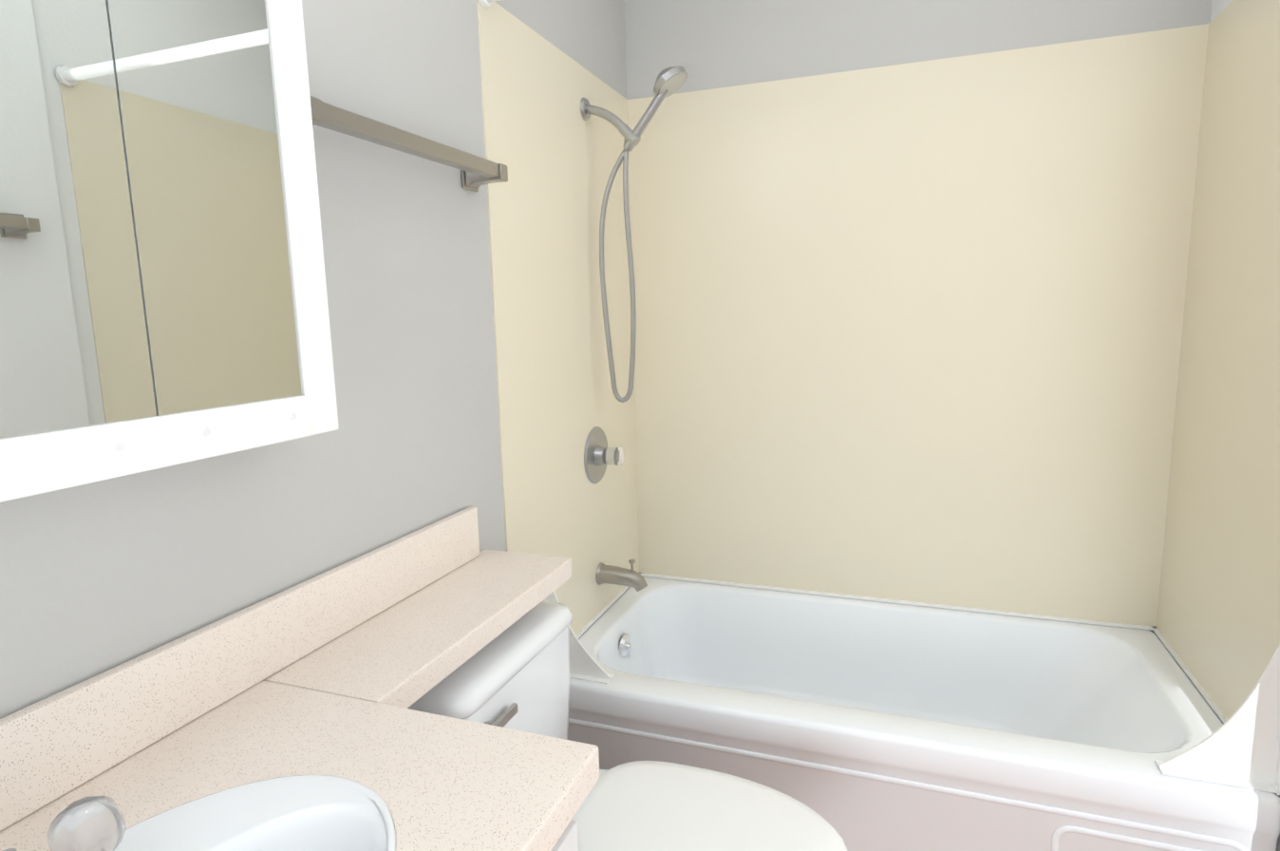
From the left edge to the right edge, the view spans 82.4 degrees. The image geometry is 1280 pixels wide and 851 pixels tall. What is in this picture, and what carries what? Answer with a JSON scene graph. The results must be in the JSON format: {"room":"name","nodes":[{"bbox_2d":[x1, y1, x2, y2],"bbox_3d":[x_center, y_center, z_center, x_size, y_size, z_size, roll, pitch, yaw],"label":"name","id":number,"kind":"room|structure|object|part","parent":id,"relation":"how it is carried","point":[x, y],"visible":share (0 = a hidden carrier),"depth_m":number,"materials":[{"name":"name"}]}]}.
{"room":"bathroom","nodes":[
{"label":"bathroom","id":0,"kind":"room"},
{"bbox_2d":[0,0,626,718],"bbox_3d":[-0.541,-0.096,1.173,0.100,2.460,2.950,2,9,20],"label":"wall","id":1,"kind":"structure","parent":0,"point":[99,577],"depth_m":1.21,"materials":[{"name":"grey paint"}]},
{"bbox_2d":[0,0,338,502],"bbox_3d":[-0.605,-0.274,0.645,0.128,0.672,0.734,2,9,20],"label":"mirror","id":2,"kind":"object","parent":1,"relation":"attached to","point":[163,298],"visible":1,"depth_m":0.76,"materials":[{"name":"white mirror"}]},
{"bbox_2d":[0,506,482,832],"bbox_3d":[-0.632,0.346,0.777,0.020,0.108,1.659,2,9,20],"label":"backsplash","id":3,"kind":"structure","parent":1,"relation":"attached to","point":[49,746],"depth_m":0.94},
{"bbox_2d":[309,95,508,191],"bbox_3d":[-0.400,-0.477,1.257,0.086,0.060,0.561,2,9,20],"label":"towel rail","id":4,"kind":"object","parent":1,"relation":"attached to","point":[477,172],"visible":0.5,"depth_m":1.21,"materials":[{"name":"silver metal"}]},
{"bbox_2d":[476,0,639,634],"bbox_3d":[-0.169,-0.178,2.036,0.004,1.595,0.870,2,9,20],"label":"wall","id":5,"kind":"structure","parent":1,"relation":"attached to","point":[551,148],"depth_m":1.90,"materials":[{"name":"beige plastic"}]},
{"bbox_2d":[583,426,625,484],"bbox_3d":[-0.088,0.089,2.146,0.089,0.170,0.170,2,9,20],"label":"shower valve","id":6,"kind":"object","parent":5,"relation":"attached to","point":[599,455],"visible":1,"depth_m":2.13,"materials":[{"name":"grey metal"}]},
{"bbox_3d":[-0.074,0.089,2.141,0.059,0.056,0.056,2,9,20],"label":"knob","id":7,"kind":"part","parent":6,"relation":"part of","materials":[{"name":"white plastic"}]},
{"bbox_2d":[595,559,647,591],"bbox_3d":[-0.050,0.445,2.189,0.151,0.094,0.068,2,9,20],"label":"tub spout","id":8,"kind":"object","parent":5,"relation":"attached to","point":[619,575],"visible":1,"depth_m":2.17,"materials":[{"name":"silver metal"}]},
{"bbox_2d":[580,66,687,402],"bbox_3d":[-0.006,-0.503,2.021,0.293,0.888,0.100,2,9,20],"label":"shower head","id":9,"kind":"object","parent":5,"relation":"attached to","point":[669,81],"visible":1,"depth_m":2.01},
{"bbox_2d":[624,0,1212,632],"bbox_3d":[0.714,-0.284,2.216,1.535,2.460,0.100,2,9,20],"label":"wall","id":10,"kind":"structure","parent":0,"point":[710,44],"depth_m":2.08,"materials":[{"name":"grey paint"}]},
{"bbox_2d":[627,23,1208,630],"bbox_3d":[0.698,-0.230,2.175,1.527,1.574,0.004,2,9,20],"label":"wall panel","id":11,"kind":"object","parent":10,"relation":"attached to","point":[909,331],"visible":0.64,"depth_m":2.12,"materials":[{"name":"beige plastic"}]},
{"bbox_2d":[575,572,1279,794],"bbox_3d":[0.588,0.595,1.944,1.527,0.008,0.746,2,9,20],"label":"trim","id":12,"kind":"structure","parent":10,"relation":"attached to","point":[1200,688],"depth_m":2.16,"materials":[{"name":"white plastic"}]},
{"bbox_2d":[1210,0,1279,850],"bbox_3d":[0.982,-0.048,0.619,0.127,2.460,2.750,2,9,20],"label":"wall","id":13,"kind":"structure","parent":0,"point":[1218,7],"depth_m":1.74,"materials":[{"name":"white paint"}]},
{"bbox_2d":[1156,0,1279,719],"bbox_3d":[1.269,-0.133,1.513,0.004,1.595,0.870,2,9,20],"label":"wall","id":14,"kind":"structure","parent":13,"relation":"attached to","point":[1218,619],"depth_m":1.61,"materials":[{"name":"beige plastic"}]},
{"bbox_2d":[478,0,500,7],"bbox_3d":[0.388,-0.878,1.266,1.525,0.052,0.052,2,9,20],"label":"rod","id":15,"kind":"object","parent":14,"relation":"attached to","point":[485,3],"visible":1,"depth_m":1.52,"materials":[{"name":"white plastic"}]},
{"bbox_3d":[0.257,1.193,1.086,1.735,0.100,2.950,2,9,20],"label":"floor","id":16,"kind":"structure","parent":0,"visible":0},
{"bbox_2d":[558,825,578,850],"bbox_3d":[-0.483,0.866,0.506,0.516,0.755,1.085,2,9,20],"label":"bathroom vanity","id":17,"kind":"object","parent":16,"relation":"on","point":[571,842],"depth_m":0.83,"materials":[{"name":"white"}]},
{"bbox_2d":[0,677,599,850],"bbox_3d":[-0.485,0.471,0.442,0.532,0.044,1.102,2,9,20],"label":"countertop","id":18,"kind":"structure","parent":17,"relation":"on","point":[533,785],"depth_m":0.84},
{"bbox_2d":[0,794,134,850],"bbox_3d":[-0.466,0.381,0.586,0.146,0.082,0.159,2,9,20],"label":"faucet","id":19,"kind":"object","parent":18,"relation":"on","point":[89,822],"depth_m":0.63,"materials":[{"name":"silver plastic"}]},
{"bbox_2d":[56,741,486,850],"bbox_3d":[-0.402,0.500,0.597,0.340,0.160,0.472,2,9,20],"label":"sink","id":20,"kind":"object","parent":18,"relation":"in","point":[239,796],"depth_m":0.75,"materials":[{"name":"white ceramic"}]},
{"bbox_2d":[407,600,847,850],"bbox_3d":[-0.029,0.751,1.325,0.791,0.715,0.428,2,9,20],"label":"toilet","id":21,"kind":"object","parent":16,"relation":"on","point":[516,675],"visible":0.48,"depth_m":1.29,"materials":[{"name":"white ceramic"}]},
{"bbox_3d":[-0.301,0.559,1.395,0.220,0.343,0.428,2,9,20],"label":"tank","id":22,"kind":"part","parent":21,"relation":"part of","materials":[{"name":"white ceramic"}]},
{"bbox_3d":[0.112,0.707,1.266,0.488,0.044,0.334,2,9,20],"label":"seat","id":23,"kind":"part","parent":21,"relation":"part of","materials":[{"name":"white plastic"}]},
{"bbox_2d":[543,576,1279,850],"bbox_3d":[0.585,0.655,1.943,1.524,0.691,0.764,2,9,20],"label":"tub","id":24,"kind":"object","parent":16,"relation":"on","point":[860,724],"visible":0.88,"depth_m":1.72,"materials":[{"name":"white ceramic"}]}
]}

